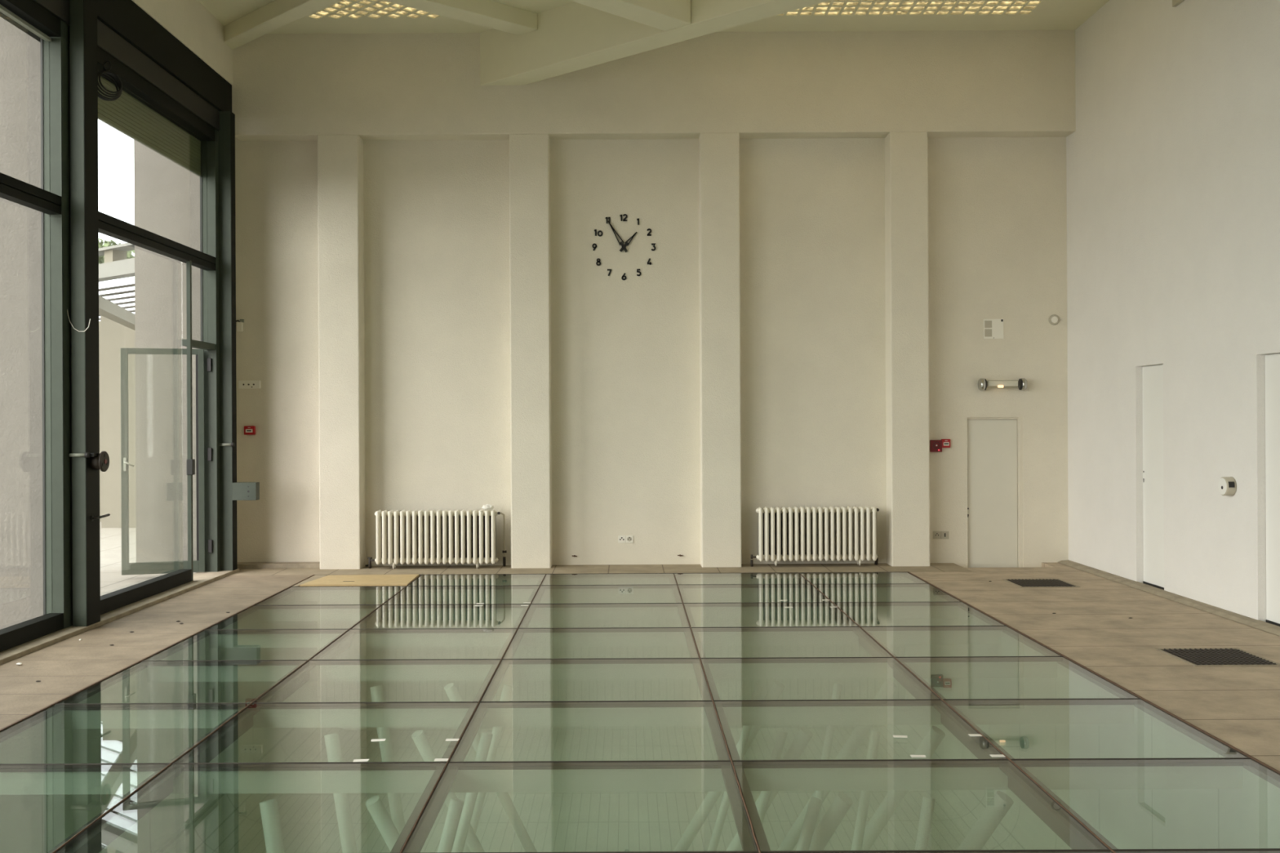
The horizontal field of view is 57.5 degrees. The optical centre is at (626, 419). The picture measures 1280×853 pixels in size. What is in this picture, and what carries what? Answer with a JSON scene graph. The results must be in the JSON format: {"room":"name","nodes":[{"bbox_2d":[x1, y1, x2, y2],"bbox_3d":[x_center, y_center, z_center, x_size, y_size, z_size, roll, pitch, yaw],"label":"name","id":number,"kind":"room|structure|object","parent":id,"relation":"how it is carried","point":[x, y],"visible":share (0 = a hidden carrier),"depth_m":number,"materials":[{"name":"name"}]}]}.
{"room":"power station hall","nodes":[
{"label":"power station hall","id":0,"kind":"room"},
{"bbox_2d":[132,0,232,84],"bbox_3d":[-5.475,-4.943,5.855,0.300,0.839,21.110,0,0,0],"label":"wall","id":1,"kind":"structure","parent":0,"point":[189,21],"depth_m":14.44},
{"bbox_2d":[224,0,337,49],"bbox_3d":[-3.556,-5.127,13.884,5.202,0.230,0.243,0,0,44],"label":"beam","id":2,"kind":"structure","parent":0,"point":[277,14],"depth_m":14.74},
{"bbox_2d":[383,0,537,35],"bbox_3d":[-2.145,-5.135,14.398,2.337,0.229,0.344,0,0,-41],"label":"beam","id":3,"kind":"structure","parent":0,"point":[486,13],"depth_m":14.57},
{"bbox_2d":[133,137,1068,572],"bbox_3d":[-0.213,-1.549,16.295,13.190,7.700,0.370,0,0,0],"label":"wall","id":4,"kind":"structure","parent":0,"point":[625,353],"depth_m":16.11,"materials":[{"name":"paint"}]},
{"bbox_2d":[235,319,244,331],"bbox_3d":[-5.348,-1.303,16.080,0.132,0.170,0.060,0,0,0],"label":"sensor","id":5,"kind":"object","parent":4,"relation":"attached to","point":[239,323],"visible":0.92,"depth_m":16.05,"materials":[{"name":"white plastic"}]},
{"bbox_2d":[238,380,260,388],"bbox_3d":[-5.199,-0.486,16.084,0.295,0.108,0.053,0,0,0],"label":"strip","id":6,"kind":"object","parent":4,"relation":"attached to","point":[242,384],"visible":1,"depth_m":16.06,"materials":[{"name":"white plastic"}]},
{"bbox_2d":[244,426,255,435],"bbox_3d":[-5.195,0.146,16.079,0.145,0.120,0.061,0,0,0],"label":"fire alarm","id":7,"kind":"object","parent":4,"relation":"attached to","point":[248,430],"visible":1,"depth_m":16.06,"materials":[{"name":"red plastic"}]},
{"bbox_2d":[591,213,655,279],"bbox_3d":[-0.037,-2.385,16.093,0.879,0.916,0.035,0,0,0],"label":"wall clock","id":8,"kind":"object","parent":4,"relation":"attached to","point":[624,246],"visible":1,"depth_m":16.10,"materials":[{"name":"black metal"}]},
{"bbox_2d":[617,535,633,542],"bbox_3d":[-0.013,1.646,16.103,0.203,0.091,0.014,0,0,0],"label":"wall socket","id":9,"kind":"object","parent":4,"relation":"attached to","point":[621,539],"visible":1,"depth_m":16.10,"materials":[{"name":"white plastic"}]},
{"bbox_2d":[929,440,942,452],"bbox_3d":[4.264,0.361,16.076,0.155,0.165,0.068,0,0,0],"label":"fire siren","id":10,"kind":"object","parent":4,"relation":"attached to","point":[935,446],"visible":1,"depth_m":16.05,"materials":[{"name":"red plastic"}]},
{"bbox_2d":[933,531,948,538],"bbox_3d":[4.334,1.590,16.103,0.203,0.091,0.014,0,0,0],"label":"wall socket","id":11,"kind":"object","parent":4,"relation":"attached to","point":[936,535],"visible":1,"depth_m":16.10,"materials":[{"name":"beige plastic"}]},
{"bbox_2d":[941,439,950,448],"bbox_3d":[4.400,0.326,16.082,0.118,0.120,0.056,0,0,0],"label":"fire alarm","id":12,"kind":"object","parent":4,"relation":"attached to","point":[945,442],"visible":1,"depth_m":16.06,"materials":[{"name":"red plastic"}]},
{"bbox_2d":[983,319,1003,338],"bbox_3d":[5.064,-1.255,16.099,0.275,0.275,0.022,0,0,0],"label":"panel","id":13,"kind":"object","parent":4,"relation":"attached to","point":[993,328],"visible":1,"depth_m":16.09,"materials":[{"name":"white plastic"}]},
{"bbox_2d":[967,417,1022,567],"bbox_3d":[5.090,1.014,16.180,0.770,2.098,0.100,0,0,0],"label":"door","id":14,"kind":"structure","parent":4,"relation":"in","point":[994,444],"depth_m":16.17,"materials":[{"name":"grey paint"}]},
{"bbox_2d":[977,377,1027,391],"bbox_3d":[5.163,-0.486,16.025,0.640,0.172,0.172,0,0,0],"label":"wall lamp","id":15,"kind":"object","parent":4,"relation":"attached to","point":[1022,384],"visible":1,"depth_m":16.00,"materials":[{"name":"white plastic"}]},
{"bbox_2d":[1048,314,1059,324],"bbox_3d":[5.899,-1.381,16.095,0.144,0.144,0.030,0,0,0],"label":"fire alarm","id":16,"kind":"object","parent":4,"relation":"attached to","point":[1054,319],"visible":1,"depth_m":16.09,"materials":[{"name":"beige plastic"}]},
{"bbox_2d":[570,0,690,31],"bbox_3d":[-2.450,-4.883,10.597,8.423,0.729,0.381,0,0,-44],"label":"ceiling","id":17,"kind":"structure","parent":0,"point":[663,15],"depth_m":13.06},
{"bbox_2d":[0,622,1279,852],"bbox_3d":[-0.200,3.026,9.550,7.610,1.950,11.100,0,0,0],"label":"floor","id":18,"kind":"structure","parent":0,"point":[1247,817],"depth_m":11.45,"materials":[{"name":"glass"}]},
{"bbox_2d":[259,799,284,852],"bbox_3d":[-1.911,3.121,6.659,0.595,1.803,0.160,0,0,36],"label":"strut","id":19,"kind":"object","parent":18,"relation":"on","point":[269,811],"visible":1,"depth_m":6.77,"materials":[{"name":"white paint"}]},
{"bbox_2d":[324,732,357,852],"bbox_3d":[-1.911,3.121,8.119,0.595,1.803,0.160,0,0,36],"label":"strut","id":20,"kind":"object","parent":18,"relation":"on","point":[346,830],"visible":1,"depth_m":8.17,"materials":[{"name":"white paint"}]},
{"bbox_2d":[364,795,399,852],"bbox_3d":[-1.108,3.117,7.100,1.004,1.818,0.143,0,0,-32],"label":"strut","id":21,"kind":"object","parent":18,"relation":"on","point":[380,815],"visible":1,"depth_m":6.83,"materials":[{"name":"white paint"}]},
{"bbox_2d":[369,684,404,835],"bbox_3d":[-1.911,3.121,9.599,0.595,1.803,0.160,0,0,36],"label":"strut","id":22,"kind":"object","parent":18,"relation":"on","point":[377,694],"visible":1,"depth_m":9.64,"materials":[{"name":"white paint"}]},
{"bbox_2d":[411,729,484,852],"bbox_3d":[-1.108,3.117,8.560,1.004,1.818,0.143,0,0,-32],"label":"strut","id":23,"kind":"object","parent":18,"relation":"on","point":[419,737],"visible":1,"depth_m":8.32,"materials":[{"name":"white paint"}]},
{"bbox_2d":[436,798,464,852],"bbox_3d":[-1.214,3.117,6.663,0.642,1.801,0.126,0,0,-31],"label":"strut","id":24,"kind":"object","parent":18,"relation":"on","point":[455,810],"visible":1,"depth_m":6.78,"materials":[{"name":"white paint"}]},
{"bbox_2d":[451,731,493,852],"bbox_3d":[-1.214,3.117,8.123,0.642,1.801,0.126,0,0,-31],"label":"strut","id":25,"kind":"object","parent":18,"relation":"on","point":[486,738],"visible":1,"depth_m":8.18,"materials":[{"name":"white paint"}]},
{"bbox_2d":[462,684,513,852],"bbox_3d":[-1.214,3.117,9.603,0.642,1.801,0.126,0,0,-31],"label":"strut","id":26,"kind":"object","parent":18,"relation":"on","point":[507,690],"visible":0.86,"depth_m":9.64,"materials":[{"name":"white paint"}]},
{"bbox_2d":[444,683,537,852],"bbox_3d":[-1.108,3.117,10.040,1.004,1.818,0.143,0,0,-32],"label":"strut","id":27,"kind":"object","parent":18,"relation":"on","point":[450,689],"visible":0.51,"depth_m":10.05,"materials":[{"name":"white paint"}]},
{"bbox_2d":[0,622,1279,852],"bbox_3d":[-0.204,2.099,9.565,7.730,0.152,11.230,0,0,0],"label":"grid","id":28,"kind":"object","parent":18,"relation":"on","point":[1143,775],"visible":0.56,"depth_m":8.28,"materials":[{"name":"white paint"}]},
{"bbox_2d":[186,629,347,639],"bbox_3d":[-3.366,2.027,10.495,1.396,0.019,1.438,0,0,0],"label":"pane","id":29,"kind":"object","parent":28,"relation":"on","point":[205,633],"visible":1,"depth_m":11.08,"materials":[{"name":"green glass"}]},
{"bbox_2d":[206,604,380,629],"bbox_3d":[-3.366,2.027,11.960,1.396,0.019,1.468,0,0,0],"label":"pane","id":30,"kind":"object","parent":28,"relation":"on","point":[329,616],"visible":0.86,"depth_m":11.88,"materials":[{"name":"green glass"}]},
{"bbox_2d":[255,586,405,604],"bbox_3d":[-3.366,2.027,13.410,1.396,0.019,1.408,0,0,0],"label":"pane","id":31,"kind":"object","parent":28,"relation":"on","point":[291,595],"visible":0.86,"depth_m":13.36,"materials":[{"name":"green glass"}]},
{"bbox_2d":[351,604,529,628],"bbox_3d":[-1.854,2.020,11.960,1.604,0.019,1.468,0,0,0],"label":"pane","id":32,"kind":"object","parent":28,"relation":"on","point":[386,616],"visible":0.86,"depth_m":11.96,"materials":[{"name":"green glass"}]},
{"bbox_2d":[383,586,538,604],"bbox_3d":[-1.854,2.020,13.410,1.604,0.019,1.408,0,0,0],"label":"pane","id":33,"kind":"object","parent":28,"relation":"on","point":[410,594],"visible":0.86,"depth_m":13.36,"materials":[{"name":"green glass"}]},
{"bbox_2d":[408,573,545,586],"bbox_3d":[-1.854,2.020,14.650,1.604,0.019,1.048,0,0,0],"label":"pane","id":34,"kind":"object","parent":28,"relation":"on","point":[519,579],"visible":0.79,"depth_m":14.63,"materials":[{"name":"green glass"}]},
{"bbox_2d":[520,603,688,624],"bbox_3d":[-0.216,2.012,11.960,1.647,0.019,1.468,0,0,0],"label":"pane","id":35,"kind":"object","parent":28,"relation":"on","point":[537,614],"visible":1,"depth_m":12.05,"materials":[{"name":"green glass"}]},
{"bbox_2d":[531,585,682,604],"bbox_3d":[-0.216,2.012,13.410,1.647,0.019,1.408,0,0,0],"label":"pane","id":36,"kind":"object","parent":28,"relation":"on","point":[546,594],"visible":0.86,"depth_m":13.37,"materials":[{"name":"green glass"}]},
{"bbox_2d":[541,573,676,585],"bbox_3d":[-0.216,2.012,14.650,1.647,0.019,1.048,0,0,0],"label":"pane","id":37,"kind":"object","parent":28,"relation":"on","point":[550,579],"visible":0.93,"depth_m":14.63,"materials":[{"name":"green glass"}]},
{"bbox_2d":[674,573,809,584],"bbox_3d":[1.426,2.003,14.650,1.614,0.019,1.048,0,0,0],"label":"pane","id":38,"kind":"object","parent":28,"relation":"on","point":[682,578],"visible":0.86,"depth_m":14.63,"materials":[{"name":"green glass"}]},
{"bbox_2d":[678,584,831,603],"bbox_3d":[1.426,2.003,13.410,1.614,0.019,1.408,0,0,0],"label":"pane","id":39,"kind":"object","parent":28,"relation":"on","point":[708,593],"visible":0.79,"depth_m":13.37,"materials":[{"name":"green glass"}]},
{"bbox_2d":[684,602,857,626],"bbox_3d":[1.426,2.003,11.960,1.614,0.019,1.468,0,0,0],"label":"pane","id":40,"kind":"object","parent":28,"relation":"on","point":[819,613],"visible":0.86,"depth_m":11.97,"materials":[{"name":"green glass"}]},
{"bbox_2d":[800,572,927,583],"bbox_3d":[2.950,1.996,14.650,1.409,0.019,1.048,0,0,0],"label":"pane","id":41,"kind":"object","parent":28,"relation":"on","point":[846,577],"visible":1,"depth_m":14.63,"materials":[{"name":"green glass"}]},
{"bbox_2d":[813,583,960,602],"bbox_3d":[2.950,1.996,13.410,1.409,0.019,1.408,0,0,0],"label":"pane","id":42,"kind":"object","parent":28,"relation":"on","point":[872,593],"visible":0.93,"depth_m":13.37,"materials":[{"name":"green glass"}]},
{"bbox_2d":[833,602,1004,626],"bbox_3d":[2.950,1.996,11.960,1.409,0.019,1.468,0,0,0],"label":"pane","id":43,"kind":"object","parent":28,"relation":"on","point":[864,614],"visible":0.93,"depth_m":11.91,"materials":[{"name":"green glass"}]},
{"bbox_2d":[904,626,1016,631],"bbox_3d":[2.950,1.996,10.495,1.409,0.019,1.438,0,0,0],"label":"pane","id":44,"kind":"object","parent":28,"relation":"on","point":[1004,628],"visible":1,"depth_m":11.12,"materials":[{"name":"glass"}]},
{"bbox_3d":[-3.366,2.027,4.670,1.396,0.019,1.428,0,0,0],"label":"pane","id":45,"kind":"object","parent":28,"relation":"on","visible":0},
{"bbox_2d":[0,571,1279,852],"bbox_3d":[-0.204,2.008,9.565,7.748,0.026,11.247,0,0,0],"label":"frame","id":46,"kind":"object","parent":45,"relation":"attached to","point":[1246,757],"visible":0.99,"depth_m":8.28,"materials":[{"name":"grey"}]},
{"bbox_3d":[-1.854,2.020,7.560,1.604,0.019,1.448,0,0,0],"label":"pane","id":47,"kind":"object","parent":28,"relation":"on","visible":0},
{"bbox_2d":[352,759,368,762],"bbox_3d":[-1.563,2.007,6.869,0.090,0.002,0.048,0,0,-6],"label":"sticker","id":48,"kind":"object","parent":47,"relation":"on","point":[354,760],"visible":1,"depth_m":6.87,"materials":[{"name":"white"}]},
{"bbox_2d":[370,738,386,742],"bbox_3d":[-1.554,2.006,7.305,0.090,0.002,0.048,0,0,-9],"label":"sticker","id":49,"kind":"object","parent":47,"relation":"on","point":[378,740],"visible":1,"depth_m":7.31,"materials":[{"name":"white"}]},
{"bbox_2d":[433,758,448,761],"bbox_3d":[-1.087,2.004,6.874,0.090,0.002,0.048,0,0,0],"label":"sticker","id":50,"kind":"object","parent":47,"relation":"on","point":[436,759],"visible":1,"depth_m":6.86,"materials":[{"name":"white"}]},
{"bbox_2d":[445,738,458,741],"bbox_3d":[-1.087,2.004,7.304,0.090,0.002,0.048,0,0,-3],"label":"sticker","id":51,"kind":"object","parent":47,"relation":"on","point":[446,740],"visible":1,"depth_m":7.30,"materials":[{"name":"white"}]},
{"bbox_3d":[1.426,2.003,7.560,1.614,0.019,1.448,0,0,0],"label":"pane","id":52,"kind":"object","parent":28,"relation":"on","visible":0},
{"bbox_2d":[893,735,906,737],"bbox_3d":[1.720,1.990,7.329,0.090,0.002,0.048,0,0,6],"label":"sticker","id":53,"kind":"object","parent":52,"relation":"on","point":[894,736],"visible":1,"depth_m":7.32,"materials":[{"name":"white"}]},
{"bbox_2d":[910,755,925,757],"bbox_3d":[1.726,1.990,6.901,0.090,0.002,0.048,0,0,3],"label":"sticker","id":54,"kind":"object","parent":52,"relation":"on","point":[912,756],"visible":1,"depth_m":6.90,"materials":[{"name":"white"}]},
{"bbox_2d":[968,733,982,736],"bbox_3d":[2.203,1.988,7.351,0.090,0.002,0.048,0,0,0],"label":"sticker","id":55,"kind":"object","parent":52,"relation":"on","point":[970,735],"visible":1,"depth_m":7.36,"materials":[{"name":"white"}]},
{"bbox_2d":[990,754,1005,757],"bbox_3d":[2.198,1.988,6.899,0.090,0.002,0.048,0,0,0],"label":"sticker","id":56,"kind":"object","parent":52,"relation":"on","point":[1002,755],"visible":1,"depth_m":6.89,"materials":[{"name":"white"}]},
{"bbox_2d":[673,680,785,851],"bbox_3d":[0.792,3.107,10.017,1.187,1.829,0.158,0,0,30],"label":"strut","id":57,"kind":"object","parent":18,"relation":"on","point":[777,687],"visible":0.51,"depth_m":10.04,"materials":[{"name":"white paint"}]},
{"bbox_2d":[707,683,763,851],"bbox_3d":[0.815,3.107,9.623,0.733,1.802,0.110,0,0,-30],"label":"strut","id":58,"kind":"object","parent":18,"relation":"on","point":[757,689],"visible":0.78,"depth_m":9.59,"materials":[{"name":"white paint"}]},
{"bbox_2d":[725,727,813,851],"bbox_3d":[0.792,3.107,8.537,1.187,1.829,0.158,0,0,30],"label":"strut","id":59,"kind":"object","parent":18,"relation":"on","point":[804,735],"visible":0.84,"depth_m":8.30,"materials":[{"name":"white paint"}]},
{"bbox_2d":[756,730,787,824],"bbox_3d":[0.815,3.107,8.143,0.733,1.802,0.110,0,0,-30],"label":"strut","id":60,"kind":"object","parent":18,"relation":"on","point":[781,736],"visible":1,"depth_m":8.23,"materials":[{"name":"white paint"}]},
{"bbox_2d":[795,796,822,850],"bbox_3d":[0.815,3.107,6.683,0.733,1.802,0.110,0,0,-30],"label":"strut","id":61,"kind":"object","parent":18,"relation":"on","point":[814,806],"visible":1,"depth_m":6.78,"materials":[{"name":"white paint"}]},
{"bbox_2d":[813,683,842,831],"bbox_3d":[1.583,3.103,9.605,0.573,1.796,0.112,0,0,-36],"label":"strut","id":62,"kind":"object","parent":18,"relation":"on","point":[828,742],"visible":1,"depth_m":9.67,"materials":[{"name":"white paint"}]},
{"bbox_2d":[808,792,853,850],"bbox_3d":[0.792,3.107,7.077,1.187,1.829,0.158,0,0,30],"label":"strut","id":63,"kind":"object","parent":18,"relation":"on","point":[842,803],"visible":1,"depth_m":6.84,"materials":[{"name":"white paint"}]},
{"bbox_2d":[776,680,897,851],"bbox_3d":[1.712,3.103,10.016,1.221,1.834,0.174,0,0,29],"label":"strut","id":64,"kind":"object","parent":18,"relation":"on","point":[888,687],"visible":0.51,"depth_m":9.90,"materials":[{"name":"white paint"}]},
{"bbox_2d":[851,730,880,850],"bbox_3d":[1.583,3.103,8.125,0.573,1.796,0.112,0,0,-36],"label":"strut","id":65,"kind":"object","parent":18,"relation":"on","point":[864,797],"visible":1,"depth_m":8.18,"materials":[{"name":"white paint"}]},
{"bbox_2d":[850,725,945,850],"bbox_3d":[1.712,3.103,8.536,1.221,1.834,0.174,0,0,29],"label":"strut","id":66,"kind":"object","parent":18,"relation":"on","point":[929,744],"visible":0.78,"depth_m":8.40,"materials":[{"name":"white paint"}]},
{"bbox_2d":[914,796,935,850],"bbox_3d":[1.583,3.103,6.665,0.573,1.796,0.112,0,0,-36],"label":"strut","id":67,"kind":"object","parent":18,"relation":"on","point":[928,803],"visible":1,"depth_m":6.78,"materials":[{"name":"white paint"}]},
{"bbox_2d":[957,791,1013,849],"bbox_3d":[1.712,3.103,7.076,1.221,1.834,0.174,0,0,29],"label":"strut","id":68,"kind":"object","parent":18,"relation":"on","point":[1001,803],"visible":1,"depth_m":6.84,"materials":[{"name":"white paint"}]},
{"bbox_2d":[0,562,1279,771],"bbox_3d":[0.335,2.073,5.870,11.550,0.150,20.740,0,0,0],"label":"floor","id":69,"kind":"structure","parent":0,"point":[1091,625],"depth_m":10.91,"materials":[{"name":"stone"}]},
{"bbox_2d":[364,509,506,568],"bbox_3d":[-2.610,1.620,15.842,1.931,0.788,0.283,0,0,-1],"label":"radiator","id":70,"kind":"object","parent":69,"relation":"on","point":[403,536],"visible":1,"depth_m":15.73,"materials":[{"name":"beige metal"}]},
{"bbox_2d":[481,504,493,510],"bbox_3d":[-1.881,1.184,15.789,0.164,0.089,0.136,0,0,0],"label":"crumpled paper","id":71,"kind":"object","parent":70,"relation":"on","point":[487,507],"visible":1,"depth_m":15.75,"materials":[{"name":"white paper"}]},
{"bbox_2d":[751,506,879,566],"bbox_3d":[2.564,1.585,15.819,1.764,0.805,0.284,0,0,-3],"label":"radiator","id":72,"kind":"object","parent":69,"relation":"on","point":[795,533],"visible":1,"depth_m":15.73,"materials":[{"name":"beige metal"}]},
{"bbox_2d":[1001,578,1080,587],"bbox_3d":[4.990,1.970,14.080,0.700,0.009,0.700,0,0,0],"label":"floor hatch","id":73,"kind":"object","parent":69,"relation":"on","point":[1021,583],"depth_m":14.05,"materials":[{"name":"metal"}]},
{"bbox_2d":[1154,648,1279,666],"bbox_3d":[4.910,1.970,9.700,0.720,0.009,0.720,0,0,0],"label":"floor hatch","id":74,"kind":"object","parent":69,"relation":"on","point":[1196,657],"depth_m":9.67,"materials":[{"name":"metal"}]},
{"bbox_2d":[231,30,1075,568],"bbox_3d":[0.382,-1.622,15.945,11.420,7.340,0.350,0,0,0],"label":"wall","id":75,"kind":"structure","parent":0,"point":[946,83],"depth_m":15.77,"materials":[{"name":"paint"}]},
{"bbox_2d":[237,561,319,568],"bbox_3d":[-4.771,2.004,15.998,1.237,0.080,0.235,0,0,0],"label":"trim","id":76,"kind":"structure","parent":75,"relation":"attached to","point":[294,564],"depth_m":15.88,"materials":[{"name":"stone"}]},
{"bbox_2d":[198,0,1109,34],"bbox_3d":[0.369,-5.250,5.855,11.990,0.016,21.110,0,0,0],"label":"ceiling","id":77,"kind":"structure","parent":0,"point":[1046,15],"depth_m":15.24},
{"bbox_2d":[310,0,437,17],"bbox_3d":[-3.126,-5.248,14.580,2.500,0.012,1.360,0,0,0],"label":"panel","id":78,"kind":"object","parent":77,"relation":"attached to","point":[343,1],"visible":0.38,"depth_m":14.96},
{"bbox_2d":[782,0,1039,13],"bbox_3d":[3.124,-5.280,13.850,4.300,0.012,2.700,0,0,0],"label":"panel","id":79,"kind":"object","parent":77,"relation":"attached to","point":[1003,2],"visible":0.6,"depth_m":14.93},
{"bbox_2d":[480,0,829,85],"bbox_3d":[2.196,-4.906,12.376,10.808,0.730,0.425,0,0,41],"label":"beam","id":80,"kind":"structure","parent":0,"point":[573,36],"depth_m":14.53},
{"bbox_2d":[1066,0,1279,622],"bbox_3d":[6.232,-1.576,5.855,0.300,7.690,21.110,0,0,0],"label":"wall","id":81,"kind":"structure","parent":0,"point":[1173,151],"depth_m":12.84,"materials":[{"name":"paint"}]},
{"bbox_2d":[1142,364,1164,590],"bbox_3d":[6.195,0.666,13.595,0.057,2.606,0.710,0,0,0],"label":"door","id":82,"kind":"structure","parent":81,"relation":"in","point":[1152,375],"depth_m":13.66,"materials":[{"name":"white paint"}]},
{"bbox_2d":[1057,560,1279,635],"bbox_3d":[6.025,1.952,5.850,0.170,0.035,20.500,0,0,0],"label":"trim","id":83,"kind":"structure","parent":81,"relation":"attached to","point":[1256,624],"depth_m":12.62,"materials":[{"name":"stone"}]},
{"bbox_2d":[1172,0,1184,6],"bbox_3d":[6.043,-4.670,9.440,0.043,0.220,6.880,0,0,0],"label":"duct","id":84,"kind":"object","parent":81,"relation":"attached to","point":[1175,2],"visible":1,"depth_m":12.79,"materials":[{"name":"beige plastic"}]},
{"bbox_2d":[1217,476,1236,496],"bbox_3d":[6.044,0.670,11.749,0.098,0.196,0.197,0,0,0],"label":"dispenser","id":85,"kind":"object","parent":81,"relation":"attached to","point":[1227,486],"visible":1,"depth_m":11.69,"materials":[{"name":"beige plastic"}]},
{"bbox_2d":[1265,353,1279,626],"bbox_3d":[6.195,0.671,10.735,0.056,2.596,1.070,0,0,0],"label":"door","id":86,"kind":"structure","parent":81,"relation":"in","point":[1272,362],"depth_m":11.15,"materials":[{"name":"white paint"}]},
{"bbox_3d":[-3.371,2.095,14.656,1.398,0.124,1.048,0,0,0],"label":"floor","id":87,"kind":"structure","parent":0,"visible":0},
{"bbox_2d":[299,574,418,586],"bbox_3d":[-3.325,2.017,14.660,1.310,0.030,0.920,0,0,0],"label":"hatch","id":88,"kind":"object","parent":87,"relation":"on","point":[340,580],"visible":0.98,"depth_m":14.53,"materials":[{"name":"beige wood"}]},
{"label":"outside","id":89,"kind":"structure","parent":0,"visible":0},
{"bbox_2d":[98,238,134,263],"bbox_3d":[-46.989,-7.016,105.038,6.064,18.518,5.813,0,0,0],"label":"tree","id":90,"kind":"object","parent":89,"point":[107,243],"visible":0.13,"depth_m":104.25,"materials":[{"name":"green plant"}]},
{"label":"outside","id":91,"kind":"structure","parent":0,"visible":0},
{"bbox_2d":[99,521,195,595],"bbox_3d":[-32.790,2.174,25.000,54.400,0.001,130.000,0,0,0],"label":"floor","id":92,"kind":"structure","parent":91,"point":[112,580],"depth_m":16.88,"materials":[{"name":"tile"}]},
{"bbox_2d":[0,16,43,629],"bbox_3d":[-6.036,-1.195,11.525,0.740,6.550,0.330,0,0,0],"label":"wall","id":93,"kind":"structure","parent":92,"relation":"on","point":[21,539],"depth_m":11.36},
{"bbox_2d":[0,4,71,652],"bbox_3d":[-5.460,-0.913,9.300,0.190,5.800,3.900,0,0,0],"label":"window","id":94,"kind":"structure","parent":93,"relation":"in","point":[52,199],"depth_m":11.09,"materials":[{"name":"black metal"}]},
{"bbox_2d":[0,568,239,664],"bbox_3d":[-5.395,2.057,5.550,0.430,0.140,20.100,0,0,0],"label":"trim","id":95,"kind":"structure","parent":93,"relation":"attached to","point":[200,579],"depth_m":11.92,"materials":[{"name":"stone"}]},
{"bbox_2d":[68,0,100,626],"bbox_3d":[-5.353,-1.041,11.355,0.304,6.055,0.290,0,0,0],"label":"steel post","id":96,"kind":"object","parent":95,"relation":"on","point":[82,46],"visible":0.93,"depth_m":11.21,"materials":[{"name":"black metal"}]},
{"bbox_2d":[68,452,90,457],"bbox_3d":[-5.248,0.338,11.190,0.190,0.052,0.052,0,0,0],"label":"rod","id":97,"kind":"object","parent":96,"relation":"attached to","point":[86,455],"visible":1,"depth_m":11.18,"materials":[{"name":"grey paint"}]},
{"bbox_2d":[89,451,109,471],"bbox_3d":[-5.132,0.406,11.340,0.124,0.200,0.240,0,0,0],"label":"knob","id":98,"kind":"object","parent":96,"relation":"attached to","point":[100,461],"visible":1,"depth_m":11.30,"materials":[{"name":"grey metal"}]},
{"bbox_2d":[90,513,110,520],"bbox_3d":[-5.168,0.956,11.458,0.047,0.050,0.326,0,0,0],"label":"handle","id":99,"kind":"object","parent":96,"relation":"attached to","point":[92,517],"depth_m":11.38,"materials":[{"name":"black metal"}]},
{"bbox_2d":[0,0,219,142],"bbox_3d":[-5.508,-3.853,5.500,0.302,0.420,19.700,0,0,0],"label":"box","id":100,"kind":"object","parent":96,"relation":"attached to","point":[141,77],"visible":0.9,"depth_m":12.82,"materials":[{"name":"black metal"}]},
{"bbox_2d":[97,61,122,101],"bbox_3d":[-5.290,-3.453,11.882,0.207,0.405,0.317,0,0,40],"label":"cable coil","id":101,"kind":"object","parent":100,"relation":"hanging from","point":[117,94],"visible":0.84,"depth_m":11.87,"materials":[{"name":"black rubber"}]},
{"bbox_2d":[88,0,231,111],"bbox_3d":[-5.402,-4.298,5.692,0.140,0.450,20.145,0,0,0],"label":"beam","id":102,"kind":"structure","parent":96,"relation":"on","point":[126,18],"depth_m":13.46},
{"bbox_2d":[217,111,237,570],"bbox_3d":[-5.303,-1.041,15.455,0.204,6.055,0.170,0,0,0],"label":"steel post","id":103,"kind":"object","parent":95,"relation":"on","point":[226,134],"visible":1,"depth_m":15.37,"materials":[{"name":"black metal"}]},
{"bbox_2d":[218,442,235,446],"bbox_3d":[-5.261,0.326,15.350,0.195,0.052,0.052,0,0,0],"label":"rod","id":104,"kind":"object","parent":103,"relation":"attached to","point":[232,444],"visible":1,"depth_m":15.34,"materials":[{"name":"grey paint"}]},
{"bbox_2d":[231,482,259,500],"bbox_3d":[-5.034,0.944,15.424,0.315,0.232,0.152,0,0,0],"label":"box","id":105,"kind":"object","parent":103,"relation":"attached to","point":[240,491],"visible":1,"depth_m":15.35,"materials":[{"name":"grey metal"}]},
{"bbox_2d":[97,128,220,614],"bbox_3d":[-5.452,-0.913,13.432,0.225,5.800,3.865,0,0,0],"label":"window","id":106,"kind":"structure","parent":93,"relation":"in","point":[207,259],"depth_m":15.25,"materials":[{"name":"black metal"}]},
{"bbox_2d":[97,75,200,176],"bbox_3d":[-5.572,-3.409,13.400,0.024,0.462,3.700,0,0,0],"label":"roller shutter","id":107,"kind":"object","parent":106,"relation":"attached to","point":[126,114],"visible":0.64,"depth_m":13.59,"materials":[{"name":"green"}]},
{"bbox_2d":[120,347,204,575],"bbox_3d":[-5.965,0.530,15.010,1.000,2.900,0.116,0,0,-17],"label":"door","id":108,"kind":"structure","parent":106,"relation":"attached to","point":[154,567],"depth_m":15.02,"materials":[{"name":"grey metal"}]},
{"bbox_2d":[98,315,136,528],"bbox_3d":[-10.450,0.052,23.100,7.100,4.100,1.800,0,0,0],"label":"wall","id":109,"kind":"structure","parent":92,"relation":"on","point":[113,335],"depth_m":22.20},
{"bbox_2d":[98,242,134,330],"bbox_3d":[-9.122,-2.134,22.343,6.048,0.920,11.316,0,0,0],"label":"pergola","id":110,"kind":"object","parent":109,"relation":"on","point":[116,265],"visible":0.16,"depth_m":17.75,"materials":[{"name":"grey"}]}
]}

